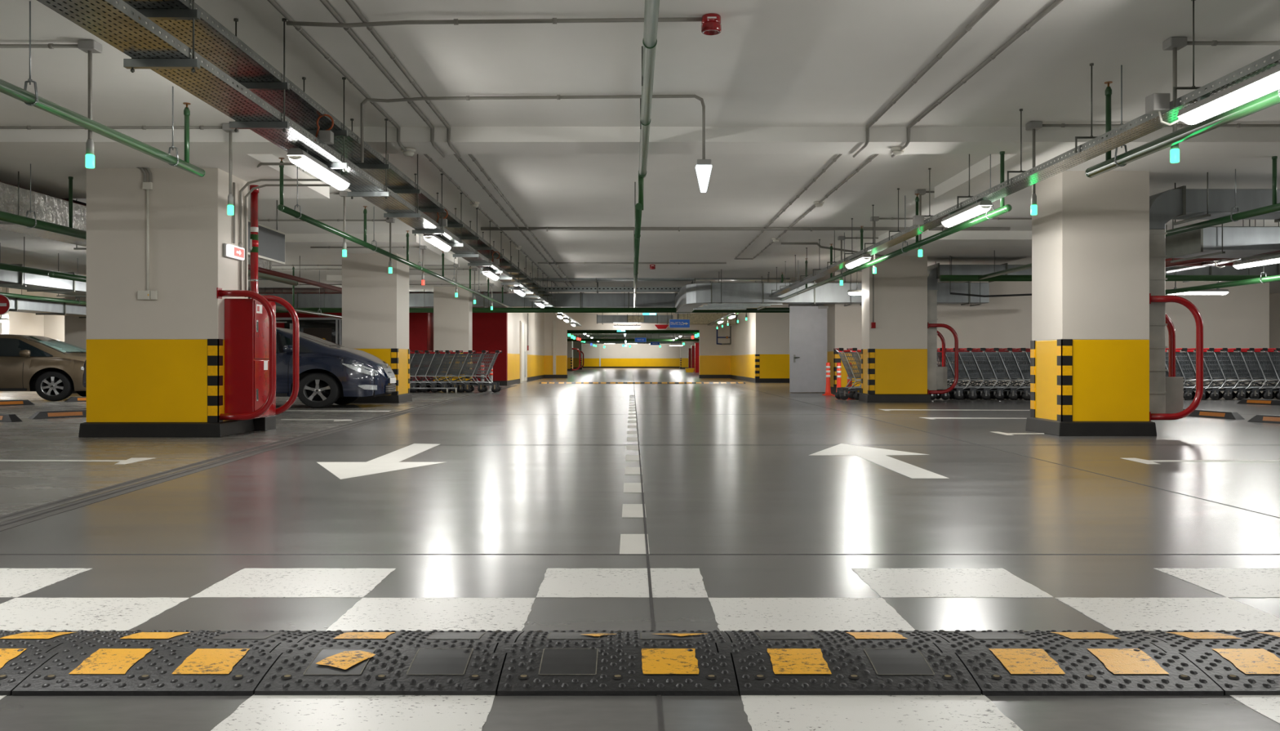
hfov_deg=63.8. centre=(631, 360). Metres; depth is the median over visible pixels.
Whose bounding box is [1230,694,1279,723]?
square
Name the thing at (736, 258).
conduit
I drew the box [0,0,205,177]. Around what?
pipe
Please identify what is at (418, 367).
basket
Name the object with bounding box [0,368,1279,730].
floor
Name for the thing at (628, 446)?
lane dash
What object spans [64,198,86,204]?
cable tray
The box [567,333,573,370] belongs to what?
column
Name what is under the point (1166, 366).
basket
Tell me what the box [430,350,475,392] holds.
shopping cart
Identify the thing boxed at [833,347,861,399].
shopping cart
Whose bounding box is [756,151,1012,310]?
pipe
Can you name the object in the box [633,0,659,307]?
drain pipe
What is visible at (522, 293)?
diffuser
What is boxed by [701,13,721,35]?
fire alarm
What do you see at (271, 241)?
display panel
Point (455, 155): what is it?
conduit
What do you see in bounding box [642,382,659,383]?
module
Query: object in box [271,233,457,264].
ceiling beam
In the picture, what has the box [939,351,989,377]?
basket
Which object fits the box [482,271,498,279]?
diffuser
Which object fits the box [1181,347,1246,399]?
shopping cart
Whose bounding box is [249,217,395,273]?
lamp
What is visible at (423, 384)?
shopping cart
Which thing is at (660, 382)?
module
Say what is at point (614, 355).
wall
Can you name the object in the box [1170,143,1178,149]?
socket
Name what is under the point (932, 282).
duct elbow
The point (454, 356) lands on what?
basket
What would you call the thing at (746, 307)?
rail
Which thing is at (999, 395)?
shopping cart
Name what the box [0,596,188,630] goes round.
square
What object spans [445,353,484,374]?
basket
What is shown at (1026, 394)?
shopping cart
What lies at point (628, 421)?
lane dash
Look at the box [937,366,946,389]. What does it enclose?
metal box
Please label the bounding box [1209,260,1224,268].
junction box
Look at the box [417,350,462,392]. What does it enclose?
shopping cart
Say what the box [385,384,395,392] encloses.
grille
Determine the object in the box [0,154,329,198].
ceiling beam
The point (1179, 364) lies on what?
basket
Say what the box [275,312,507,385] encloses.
wall
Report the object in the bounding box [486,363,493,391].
post
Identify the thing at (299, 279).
pipe
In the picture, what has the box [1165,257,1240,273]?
ceiling light
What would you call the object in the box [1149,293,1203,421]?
hoop
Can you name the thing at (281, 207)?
pipe
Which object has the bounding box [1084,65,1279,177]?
pipe
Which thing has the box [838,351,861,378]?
basket
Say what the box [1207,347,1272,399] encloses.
shopping cart
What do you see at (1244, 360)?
basket
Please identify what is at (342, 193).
lamp
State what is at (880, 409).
bay line
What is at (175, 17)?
cable tray
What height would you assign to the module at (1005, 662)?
0.056 m
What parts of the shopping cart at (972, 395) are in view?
frame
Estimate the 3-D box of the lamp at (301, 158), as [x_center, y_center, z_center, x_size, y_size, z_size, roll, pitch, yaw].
[-2.510,-1.547,8.300,0.128,0.156,1.270,0,0,0]
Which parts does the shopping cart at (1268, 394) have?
frame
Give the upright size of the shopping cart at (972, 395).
1.118 m
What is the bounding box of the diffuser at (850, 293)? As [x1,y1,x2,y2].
[848,292,862,295]
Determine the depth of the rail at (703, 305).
25.60 m
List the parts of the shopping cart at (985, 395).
frame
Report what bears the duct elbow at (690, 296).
attached to the air duct at (721, 292)
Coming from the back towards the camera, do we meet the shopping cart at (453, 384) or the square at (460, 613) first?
the shopping cart at (453, 384)
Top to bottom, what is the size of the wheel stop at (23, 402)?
0.100 m
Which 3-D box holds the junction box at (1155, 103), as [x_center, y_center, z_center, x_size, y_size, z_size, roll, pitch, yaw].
[3.411,-1.606,6.596,0.132,0.218,0.218,0,0,0]
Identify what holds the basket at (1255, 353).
on the shopping cart at (1255, 393)
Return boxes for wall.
[0,286,64,342]
[2,287,44,336]
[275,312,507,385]
[507,312,544,385]
[544,312,730,377]
[582,341,698,368]
[729,303,789,382]
[822,274,832,392]
[831,271,862,393]
[937,280,1269,393]
[1269,293,1279,385]
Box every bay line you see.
[0,457,156,463]
[280,418,352,421]
[286,409,389,411]
[880,408,1029,410]
[920,417,1026,418]
[989,431,1044,435]
[1122,457,1279,463]
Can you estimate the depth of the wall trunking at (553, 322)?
49.77 m
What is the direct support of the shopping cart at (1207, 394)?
on the floor at (528, 467)
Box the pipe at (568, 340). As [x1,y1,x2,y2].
[567,338,698,341]
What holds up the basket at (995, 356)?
on the shopping cart at (985, 395)
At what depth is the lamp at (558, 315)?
35.32 m
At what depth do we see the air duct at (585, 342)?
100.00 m
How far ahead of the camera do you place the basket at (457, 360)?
27.31 m
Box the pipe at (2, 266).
[0,262,282,306]
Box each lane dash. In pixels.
[619,533,649,553]
[622,503,646,517]
[623,482,644,492]
[624,466,642,474]
[625,454,640,460]
[626,430,637,433]
[626,436,639,440]
[626,444,639,449]
[627,420,636,422]
[627,425,638,427]
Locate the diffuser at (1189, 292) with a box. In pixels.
[1168,291,1228,294]
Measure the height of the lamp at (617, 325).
0.737 m
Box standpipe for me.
[248,185,258,298]
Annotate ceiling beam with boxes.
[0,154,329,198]
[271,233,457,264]
[326,275,508,293]
[934,154,1279,198]
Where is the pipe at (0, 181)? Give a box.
[0,181,86,205]
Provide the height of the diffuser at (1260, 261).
0.058 m
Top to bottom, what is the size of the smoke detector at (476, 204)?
0.075 m
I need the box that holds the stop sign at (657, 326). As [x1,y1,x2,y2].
[653,324,669,328]
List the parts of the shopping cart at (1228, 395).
frame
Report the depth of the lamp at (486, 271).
17.93 m
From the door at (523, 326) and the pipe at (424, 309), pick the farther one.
the door at (523, 326)
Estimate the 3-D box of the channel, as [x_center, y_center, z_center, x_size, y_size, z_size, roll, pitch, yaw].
[-3.600,0.849,19.400,1.070,0.001,30.800,0,0,0]
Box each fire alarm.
[649,264,655,269]
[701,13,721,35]
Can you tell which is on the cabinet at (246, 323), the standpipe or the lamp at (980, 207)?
the standpipe
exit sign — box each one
[222,243,244,260]
[642,312,656,315]
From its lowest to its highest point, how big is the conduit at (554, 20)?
0.067 m
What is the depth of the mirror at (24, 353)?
21.33 m
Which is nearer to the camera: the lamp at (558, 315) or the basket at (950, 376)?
the basket at (950, 376)
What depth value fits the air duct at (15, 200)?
12.39 m
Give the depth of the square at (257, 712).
2.47 m
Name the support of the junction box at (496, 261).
attached to the cable tray at (108, 20)
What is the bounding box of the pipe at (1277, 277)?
[1165,219,1279,294]
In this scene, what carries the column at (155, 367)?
on the floor at (528, 467)
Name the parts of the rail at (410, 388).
rail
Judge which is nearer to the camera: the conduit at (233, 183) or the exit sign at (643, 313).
the conduit at (233, 183)
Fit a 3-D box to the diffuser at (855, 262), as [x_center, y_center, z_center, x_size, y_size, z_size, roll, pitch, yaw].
[3.490,-1.498,15.900,0.124,0.058,1.260,0,0,0]
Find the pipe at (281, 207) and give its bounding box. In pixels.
[277,157,511,307]
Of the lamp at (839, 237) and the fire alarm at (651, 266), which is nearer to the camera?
the lamp at (839, 237)
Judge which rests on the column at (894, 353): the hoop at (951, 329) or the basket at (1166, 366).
the hoop at (951, 329)
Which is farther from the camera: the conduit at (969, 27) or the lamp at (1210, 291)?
the lamp at (1210, 291)
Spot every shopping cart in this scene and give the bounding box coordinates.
[409,350,422,392]
[409,350,432,392]
[409,350,443,392]
[409,350,453,392]
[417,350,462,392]
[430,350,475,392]
[445,350,488,392]
[457,350,502,392]
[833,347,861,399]
[846,347,861,399]
[928,350,977,399]
[935,347,991,399]
[937,352,964,399]
[945,347,1004,399]
[958,347,1017,399]
[971,347,1030,399]
[985,347,1030,399]
[998,347,1030,399]
[1012,347,1030,399]
[1165,347,1219,399]
[1165,349,1205,399]
[1165,352,1192,397]
[1168,347,1232,399]
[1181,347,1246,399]
[1194,347,1259,399]
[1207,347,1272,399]
[1220,347,1279,399]
[1233,347,1279,399]
[1246,347,1279,399]
[1259,347,1279,399]
[1272,347,1279,399]
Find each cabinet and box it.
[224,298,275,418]
[688,347,691,368]
[691,345,694,371]
[694,342,698,372]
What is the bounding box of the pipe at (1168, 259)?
[1165,225,1234,266]
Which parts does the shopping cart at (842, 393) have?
frame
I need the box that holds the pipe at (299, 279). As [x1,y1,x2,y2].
[248,255,342,292]
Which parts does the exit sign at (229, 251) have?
red panel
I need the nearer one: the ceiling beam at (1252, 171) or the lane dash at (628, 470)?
the lane dash at (628, 470)
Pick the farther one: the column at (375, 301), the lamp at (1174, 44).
the column at (375, 301)
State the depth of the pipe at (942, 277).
19.95 m
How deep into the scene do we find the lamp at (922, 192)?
13.79 m
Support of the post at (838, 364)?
on the floor at (528, 467)
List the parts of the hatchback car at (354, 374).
sill trim, licence plate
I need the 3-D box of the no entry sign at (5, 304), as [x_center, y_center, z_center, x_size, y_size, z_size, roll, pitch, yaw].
[-12.302,-1.587,20.007,0.400,1.407,0.026,0,0,0]
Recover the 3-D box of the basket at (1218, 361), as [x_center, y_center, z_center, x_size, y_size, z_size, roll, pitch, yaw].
[12.970,0.100,22.339,0.990,0.583,0.562,0,0,0]
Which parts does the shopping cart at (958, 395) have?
frame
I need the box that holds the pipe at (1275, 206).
[977,155,1279,279]
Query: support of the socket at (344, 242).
attached to the lamp at (342, 193)
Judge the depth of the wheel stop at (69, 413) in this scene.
15.24 m
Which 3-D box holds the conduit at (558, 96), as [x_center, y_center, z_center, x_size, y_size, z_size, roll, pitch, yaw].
[-0.852,-1.992,8.840,2.962,0.585,0.036,0,0,0]
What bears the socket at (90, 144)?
attached to the lamp at (90, 46)
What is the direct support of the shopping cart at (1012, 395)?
on the floor at (528, 467)
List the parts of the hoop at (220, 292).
plate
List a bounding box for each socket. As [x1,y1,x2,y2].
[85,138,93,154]
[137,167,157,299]
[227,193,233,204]
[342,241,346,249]
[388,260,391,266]
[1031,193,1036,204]
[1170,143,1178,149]
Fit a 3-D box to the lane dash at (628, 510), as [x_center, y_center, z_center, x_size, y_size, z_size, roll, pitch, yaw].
[0.011,0.849,5.830,0.132,0.001,0.520,0,0,0]
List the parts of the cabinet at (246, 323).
door, door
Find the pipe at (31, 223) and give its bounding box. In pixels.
[0,164,297,285]
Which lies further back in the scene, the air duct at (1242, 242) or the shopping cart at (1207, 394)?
the shopping cart at (1207, 394)
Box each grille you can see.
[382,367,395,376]
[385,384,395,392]
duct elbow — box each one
[675,282,711,313]
[927,267,937,289]
[1149,188,1182,229]
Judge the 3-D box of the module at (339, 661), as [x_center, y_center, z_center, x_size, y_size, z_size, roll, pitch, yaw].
[-0.663,0.822,2.900,0.659,0.056,0.580,0,0,0]
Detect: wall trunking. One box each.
[552,320,555,374]
[599,343,600,366]
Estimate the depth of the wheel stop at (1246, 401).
19.86 m
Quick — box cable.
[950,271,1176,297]
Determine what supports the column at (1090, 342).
on the floor at (528, 467)
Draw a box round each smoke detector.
[401,146,415,156]
[469,201,479,207]
[514,245,521,249]
[772,237,779,242]
[813,200,823,207]
[890,146,905,155]
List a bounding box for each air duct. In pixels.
[0,171,271,279]
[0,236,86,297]
[7,297,86,318]
[248,292,342,307]
[408,292,677,307]
[582,336,681,343]
[596,312,672,324]
[626,312,644,323]
[677,313,735,325]
[710,269,989,306]
[832,231,1031,266]
[927,256,1279,283]
[927,289,937,390]
[1149,229,1167,413]
[1165,219,1279,262]
[1171,172,1279,225]
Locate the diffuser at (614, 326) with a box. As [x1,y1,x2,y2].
[613,325,639,327]
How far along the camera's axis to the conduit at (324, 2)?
8.00 m
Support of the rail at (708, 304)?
on the rail at (703, 305)
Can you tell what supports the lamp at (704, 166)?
hanging from the conduit at (558, 96)
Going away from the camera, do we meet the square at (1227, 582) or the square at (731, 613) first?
the square at (731, 613)
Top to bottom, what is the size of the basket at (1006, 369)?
0.583 m
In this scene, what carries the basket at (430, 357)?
on the shopping cart at (433, 384)
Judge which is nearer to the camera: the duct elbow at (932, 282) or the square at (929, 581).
the square at (929, 581)
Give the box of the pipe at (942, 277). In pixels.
[939,250,1275,280]
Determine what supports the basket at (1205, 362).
on the shopping cart at (1204, 351)
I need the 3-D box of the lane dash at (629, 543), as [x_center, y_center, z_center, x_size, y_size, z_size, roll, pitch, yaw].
[0.011,0.849,4.775,0.132,0.001,0.520,0,0,0]
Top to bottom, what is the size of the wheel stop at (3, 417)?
0.100 m
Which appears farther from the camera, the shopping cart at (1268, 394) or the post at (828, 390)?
the post at (828, 390)
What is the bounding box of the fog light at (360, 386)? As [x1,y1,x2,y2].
[358,384,377,389]
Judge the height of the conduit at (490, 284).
0.733 m
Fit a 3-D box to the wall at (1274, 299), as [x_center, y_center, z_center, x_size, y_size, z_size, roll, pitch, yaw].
[22.100,-0.720,51.500,0.200,3.140,131.000,0,0,0]
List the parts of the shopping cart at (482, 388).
frame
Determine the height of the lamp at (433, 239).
0.156 m
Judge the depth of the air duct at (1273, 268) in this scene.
21.20 m
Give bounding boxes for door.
[520,320,527,382]
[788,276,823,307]
[789,306,828,391]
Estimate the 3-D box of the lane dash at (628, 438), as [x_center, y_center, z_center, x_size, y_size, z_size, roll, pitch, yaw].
[0.011,0.849,11.105,0.132,0.001,0.520,0,0,0]
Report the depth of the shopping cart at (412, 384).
27.26 m
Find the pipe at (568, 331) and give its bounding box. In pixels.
[567,329,698,333]
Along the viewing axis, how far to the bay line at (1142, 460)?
8.68 m
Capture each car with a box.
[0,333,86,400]
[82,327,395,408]
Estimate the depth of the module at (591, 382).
37.68 m
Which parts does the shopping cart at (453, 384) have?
frame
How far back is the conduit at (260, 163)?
11.09 m
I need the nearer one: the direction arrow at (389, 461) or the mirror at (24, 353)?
the direction arrow at (389, 461)
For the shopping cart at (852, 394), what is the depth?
21.98 m
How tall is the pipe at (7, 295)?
1.038 m
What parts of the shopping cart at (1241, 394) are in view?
frame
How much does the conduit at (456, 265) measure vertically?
0.733 m
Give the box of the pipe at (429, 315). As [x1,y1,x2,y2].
[426,312,433,351]
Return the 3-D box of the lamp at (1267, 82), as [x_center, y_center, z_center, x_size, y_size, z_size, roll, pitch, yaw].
[3.490,-1.547,5.830,0.128,0.156,1.270,0,0,0]
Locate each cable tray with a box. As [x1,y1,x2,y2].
[36,0,582,325]
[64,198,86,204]
[122,0,555,300]
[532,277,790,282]
[542,280,693,293]
[707,0,1279,324]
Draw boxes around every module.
[0,629,124,695]
[12,629,325,695]
[254,629,524,695]
[494,629,737,695]
[538,382,556,383]
[556,382,573,383]
[573,382,591,383]
[591,382,608,383]
[608,382,625,383]
[625,382,642,383]
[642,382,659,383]
[659,382,676,383]
[676,382,693,383]
[693,382,711,383]
[711,382,728,383]
[716,629,981,695]
[728,382,745,383]
[922,629,1223,695]
[1122,629,1279,695]
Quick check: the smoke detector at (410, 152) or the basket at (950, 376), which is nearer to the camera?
the smoke detector at (410, 152)
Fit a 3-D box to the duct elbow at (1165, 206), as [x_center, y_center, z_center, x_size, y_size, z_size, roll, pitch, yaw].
[6.095,-1.730,12.000,0.409,0.460,0.500,0,0,0]
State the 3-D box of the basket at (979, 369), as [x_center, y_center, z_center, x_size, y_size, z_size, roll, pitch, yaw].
[7.750,0.100,22.267,0.990,0.583,0.562,0,0,0]
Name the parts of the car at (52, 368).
sill trim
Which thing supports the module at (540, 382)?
on the floor at (528, 467)
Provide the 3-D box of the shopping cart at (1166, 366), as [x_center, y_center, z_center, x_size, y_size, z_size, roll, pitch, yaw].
[11.789,0.289,22.322,1.139,1.118,0.608,0,0,0]
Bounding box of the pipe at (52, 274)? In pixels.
[48,266,342,318]
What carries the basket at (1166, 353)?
on the shopping cart at (1166, 353)
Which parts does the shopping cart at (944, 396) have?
frame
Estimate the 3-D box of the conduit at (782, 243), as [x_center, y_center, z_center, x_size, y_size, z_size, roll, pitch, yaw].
[3.929,-2.172,20.273,2.139,0.237,0.381,0,0,-16]
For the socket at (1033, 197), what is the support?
attached to the lamp at (1031, 126)
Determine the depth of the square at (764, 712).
2.47 m
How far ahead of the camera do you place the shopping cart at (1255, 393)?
22.09 m
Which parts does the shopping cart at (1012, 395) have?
frame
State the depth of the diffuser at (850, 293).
21.85 m
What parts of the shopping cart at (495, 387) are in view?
frame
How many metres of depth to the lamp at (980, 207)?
10.56 m
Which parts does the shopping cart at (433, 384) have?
frame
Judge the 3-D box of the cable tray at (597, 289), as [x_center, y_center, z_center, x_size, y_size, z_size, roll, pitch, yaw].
[-0.615,-2.125,29.900,4.770,0.331,0.480,0,0,0]
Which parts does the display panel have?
panel, casing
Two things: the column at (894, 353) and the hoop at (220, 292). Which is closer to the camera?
the hoop at (220, 292)
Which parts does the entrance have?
frame, door, frame, frame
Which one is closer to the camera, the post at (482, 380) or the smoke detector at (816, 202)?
the smoke detector at (816, 202)
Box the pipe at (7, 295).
[0,292,86,304]
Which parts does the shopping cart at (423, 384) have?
frame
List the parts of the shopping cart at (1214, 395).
frame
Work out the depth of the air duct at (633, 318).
47.30 m
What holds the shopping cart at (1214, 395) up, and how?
on the floor at (528, 467)
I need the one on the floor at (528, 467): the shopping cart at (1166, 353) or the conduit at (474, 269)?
the shopping cart at (1166, 353)
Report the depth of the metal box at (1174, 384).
11.80 m
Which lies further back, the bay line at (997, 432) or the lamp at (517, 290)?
the lamp at (517, 290)
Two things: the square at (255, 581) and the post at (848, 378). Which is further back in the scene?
the post at (848, 378)
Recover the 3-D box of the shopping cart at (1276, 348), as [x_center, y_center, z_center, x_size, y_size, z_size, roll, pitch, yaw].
[14.399,0.289,22.358,1.139,1.118,0.608,0,0,0]
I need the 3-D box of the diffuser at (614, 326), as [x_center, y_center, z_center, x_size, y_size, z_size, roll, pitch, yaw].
[-0.237,-1.582,48.500,1.260,0.058,0.124,0,0,0]
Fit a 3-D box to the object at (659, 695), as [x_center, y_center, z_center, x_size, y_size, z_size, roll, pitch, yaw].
[0.068,0.848,30.250,0.011,0.001,59.500,0,0,0]
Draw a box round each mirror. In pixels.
[18,349,31,356]
[283,344,292,353]
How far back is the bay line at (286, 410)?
17.21 m
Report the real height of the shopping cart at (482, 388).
1.118 m
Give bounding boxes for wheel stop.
[0,399,35,405]
[0,413,22,422]
[27,409,86,418]
[64,396,86,401]
[1183,408,1244,419]
[1236,398,1279,404]
[1247,414,1279,422]
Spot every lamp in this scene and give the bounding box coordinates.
[0,40,102,168]
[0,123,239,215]
[0,286,8,322]
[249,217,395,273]
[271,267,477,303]
[286,148,350,190]
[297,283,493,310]
[310,245,426,284]
[329,191,347,257]
[422,233,451,251]
[482,267,498,279]
[513,287,525,296]
[536,301,544,307]
[556,313,563,319]
[613,324,640,327]
[669,344,682,346]
[695,159,711,192]
[728,313,735,319]
[837,235,878,285]
[844,253,871,268]
[848,288,862,295]
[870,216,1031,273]
[915,189,934,257]
[941,200,992,226]
[1025,121,1279,215]
[1162,36,1279,163]
[1165,219,1255,273]
[1166,280,1228,294]
[1177,64,1279,124]
[1232,219,1279,268]
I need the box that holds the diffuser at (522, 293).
[514,290,524,296]
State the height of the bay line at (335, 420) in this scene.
0.001 m
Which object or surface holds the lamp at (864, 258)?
attached to the cable tray at (1153, 123)
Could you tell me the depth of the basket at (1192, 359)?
22.09 m
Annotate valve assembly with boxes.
[716,325,731,344]
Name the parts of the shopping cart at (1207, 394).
frame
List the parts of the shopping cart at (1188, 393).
frame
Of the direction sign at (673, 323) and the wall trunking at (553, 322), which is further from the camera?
the wall trunking at (553, 322)
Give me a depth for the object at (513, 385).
7.35 m
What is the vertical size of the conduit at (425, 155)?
0.036 m
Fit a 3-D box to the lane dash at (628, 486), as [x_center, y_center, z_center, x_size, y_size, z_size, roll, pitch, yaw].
[0.011,0.849,6.885,0.132,0.001,0.520,0,0,0]
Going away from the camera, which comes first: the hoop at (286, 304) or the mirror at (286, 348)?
the hoop at (286, 304)
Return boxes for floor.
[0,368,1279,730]
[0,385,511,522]
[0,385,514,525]
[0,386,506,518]
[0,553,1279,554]
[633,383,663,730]
[729,383,1279,517]
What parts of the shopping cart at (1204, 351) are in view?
frame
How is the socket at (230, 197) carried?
attached to the pipe at (225, 126)
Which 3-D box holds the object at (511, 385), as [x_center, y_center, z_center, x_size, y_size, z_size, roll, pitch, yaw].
[-3.620,0.847,19.400,0.830,0.001,30.800,0,0,0]
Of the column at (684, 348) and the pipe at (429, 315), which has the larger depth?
the column at (684, 348)
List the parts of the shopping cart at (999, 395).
frame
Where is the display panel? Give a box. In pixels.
[248,200,284,264]
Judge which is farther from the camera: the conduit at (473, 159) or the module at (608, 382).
the module at (608, 382)
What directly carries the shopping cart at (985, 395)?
on the floor at (528, 467)
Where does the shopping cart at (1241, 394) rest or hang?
on the floor at (528, 467)
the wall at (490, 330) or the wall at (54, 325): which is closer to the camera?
the wall at (54, 325)
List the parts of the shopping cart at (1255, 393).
frame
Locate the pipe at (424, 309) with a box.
[275,288,789,312]
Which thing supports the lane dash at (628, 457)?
on the floor at (528, 467)
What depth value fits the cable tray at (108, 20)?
6.35 m
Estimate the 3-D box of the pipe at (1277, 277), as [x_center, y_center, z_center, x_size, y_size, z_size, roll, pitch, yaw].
[10.200,-1.768,20.000,0.108,1.044,12.090,0,0,0]
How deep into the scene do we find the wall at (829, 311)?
27.29 m
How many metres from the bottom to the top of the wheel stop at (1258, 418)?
0.100 m
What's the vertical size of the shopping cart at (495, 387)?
1.118 m
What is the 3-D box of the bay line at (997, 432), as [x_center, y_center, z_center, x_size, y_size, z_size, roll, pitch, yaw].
[4.543,0.849,11.983,0.552,0.001,0.576,0,0,0]
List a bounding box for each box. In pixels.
[315,114,333,144]
[435,208,448,226]
[491,251,499,264]
[684,368,693,372]
[912,215,928,233]
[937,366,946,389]
[1145,93,1180,125]
[1165,376,1183,413]
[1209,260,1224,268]
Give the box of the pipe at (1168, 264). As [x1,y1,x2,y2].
[1165,219,1279,266]
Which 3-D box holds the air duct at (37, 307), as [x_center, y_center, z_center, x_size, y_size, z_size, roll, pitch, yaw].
[-13.000,-1.175,22.492,0.660,0.310,17.015,0,0,0]
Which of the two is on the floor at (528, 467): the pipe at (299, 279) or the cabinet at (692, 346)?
the cabinet at (692, 346)
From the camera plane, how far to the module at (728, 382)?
37.68 m
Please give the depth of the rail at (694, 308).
25.60 m
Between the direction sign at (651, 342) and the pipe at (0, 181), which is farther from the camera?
the direction sign at (651, 342)
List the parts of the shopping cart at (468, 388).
frame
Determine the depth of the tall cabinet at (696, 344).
71.99 m
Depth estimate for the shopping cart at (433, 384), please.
27.29 m
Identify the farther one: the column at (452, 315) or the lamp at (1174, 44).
the column at (452, 315)
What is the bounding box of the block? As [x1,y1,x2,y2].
[253,415,275,431]
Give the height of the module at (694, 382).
0.052 m
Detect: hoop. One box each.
[216,287,275,419]
[252,294,298,414]
[572,347,580,370]
[577,350,583,368]
[927,322,958,394]
[937,330,945,366]
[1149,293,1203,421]
[1165,314,1175,376]
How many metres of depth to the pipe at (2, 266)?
17.56 m
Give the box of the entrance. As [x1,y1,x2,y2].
[275,317,342,372]
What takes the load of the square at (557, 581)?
on the floor at (528, 467)
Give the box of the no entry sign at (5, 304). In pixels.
[0,294,10,315]
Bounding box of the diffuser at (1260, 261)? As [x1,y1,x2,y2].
[1233,257,1279,268]
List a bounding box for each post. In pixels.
[480,362,484,381]
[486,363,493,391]
[822,362,834,395]
[832,362,841,395]
[847,362,854,399]
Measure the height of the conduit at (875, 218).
0.903 m
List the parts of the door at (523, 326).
panel, handle, panel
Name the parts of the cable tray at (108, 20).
threaded rod, threaded rod, threaded rod, threaded rod, threaded rod, threaded rod, threaded rod, threaded rod, threaded rod, threaded rod, threaded rod, threaded rod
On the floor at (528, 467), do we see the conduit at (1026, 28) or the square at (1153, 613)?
the square at (1153, 613)
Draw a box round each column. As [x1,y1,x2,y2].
[64,293,86,392]
[78,168,254,436]
[342,253,412,403]
[433,286,474,386]
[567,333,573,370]
[573,337,582,368]
[679,337,693,368]
[858,255,930,401]
[1025,170,1156,435]
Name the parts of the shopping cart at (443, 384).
frame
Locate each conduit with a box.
[232,182,235,243]
[239,178,323,289]
[244,184,331,297]
[257,162,350,167]
[266,0,413,157]
[271,263,459,297]
[285,17,702,27]
[320,0,444,157]
[345,0,460,157]
[360,94,705,162]
[423,154,557,286]
[453,154,568,286]
[468,154,573,286]
[480,226,1010,231]
[537,262,726,264]
[734,154,841,259]
[735,257,752,259]
[752,154,878,259]
[781,242,884,256]
[852,0,999,157]
[891,0,1063,157]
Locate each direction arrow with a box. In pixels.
[317,443,443,479]
[810,443,949,478]
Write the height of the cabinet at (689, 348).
1.900 m
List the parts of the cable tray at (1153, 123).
threaded rod, threaded rod, threaded rod, threaded rod, threaded rod, threaded rod, threaded rod, threaded rod, threaded rod, threaded rod, threaded rod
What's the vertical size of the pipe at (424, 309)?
0.850 m
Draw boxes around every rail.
[409,387,457,392]
[693,307,746,309]
[697,306,758,308]
[702,305,770,306]
[707,303,782,305]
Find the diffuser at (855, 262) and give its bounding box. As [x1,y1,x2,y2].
[845,257,870,268]
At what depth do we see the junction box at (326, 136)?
7.81 m
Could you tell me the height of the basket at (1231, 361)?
0.583 m
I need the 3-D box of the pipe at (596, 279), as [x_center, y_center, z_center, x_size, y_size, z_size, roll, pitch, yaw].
[1.150,-2.286,28.850,8.900,0.160,0.580,0,0,0]
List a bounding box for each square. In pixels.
[0,568,91,596]
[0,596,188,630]
[190,567,395,597]
[210,693,494,730]
[325,596,535,630]
[536,567,707,597]
[708,597,915,631]
[741,693,1022,730]
[851,567,1053,597]
[1055,596,1279,630]
[1155,568,1279,597]
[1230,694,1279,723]
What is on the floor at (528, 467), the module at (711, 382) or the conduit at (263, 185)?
the module at (711, 382)
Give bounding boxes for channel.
[0,385,516,530]
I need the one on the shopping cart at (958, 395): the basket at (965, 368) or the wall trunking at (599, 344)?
the basket at (965, 368)
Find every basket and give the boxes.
[409,353,424,374]
[409,353,434,374]
[409,353,444,374]
[418,353,458,374]
[431,353,468,374]
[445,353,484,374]
[458,353,497,374]
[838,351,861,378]
[937,351,976,377]
[937,352,962,377]
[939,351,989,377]
[958,351,1003,378]
[967,351,1016,378]
[985,351,1030,377]
[999,351,1030,378]
[1005,351,1030,377]
[1165,351,1204,377]
[1165,352,1191,376]
[1175,351,1217,378]
[1186,351,1231,377]
[1203,351,1244,378]
[1210,351,1257,378]
[1222,351,1270,377]
[1229,351,1279,378]
[1253,351,1279,377]
[1267,351,1279,378]
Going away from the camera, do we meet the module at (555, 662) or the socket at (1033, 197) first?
the module at (555, 662)
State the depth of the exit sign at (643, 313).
44.98 m
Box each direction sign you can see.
[635,337,646,342]
[650,341,659,344]
[669,312,689,328]
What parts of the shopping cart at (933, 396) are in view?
frame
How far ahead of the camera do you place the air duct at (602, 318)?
47.60 m
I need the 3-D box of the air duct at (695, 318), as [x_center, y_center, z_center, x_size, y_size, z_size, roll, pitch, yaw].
[3.393,-1.942,46.950,2.615,0.695,1.060,0,0,0]
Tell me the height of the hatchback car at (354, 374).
1.488 m
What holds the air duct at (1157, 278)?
attached to the column at (1090, 342)
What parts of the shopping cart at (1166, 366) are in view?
frame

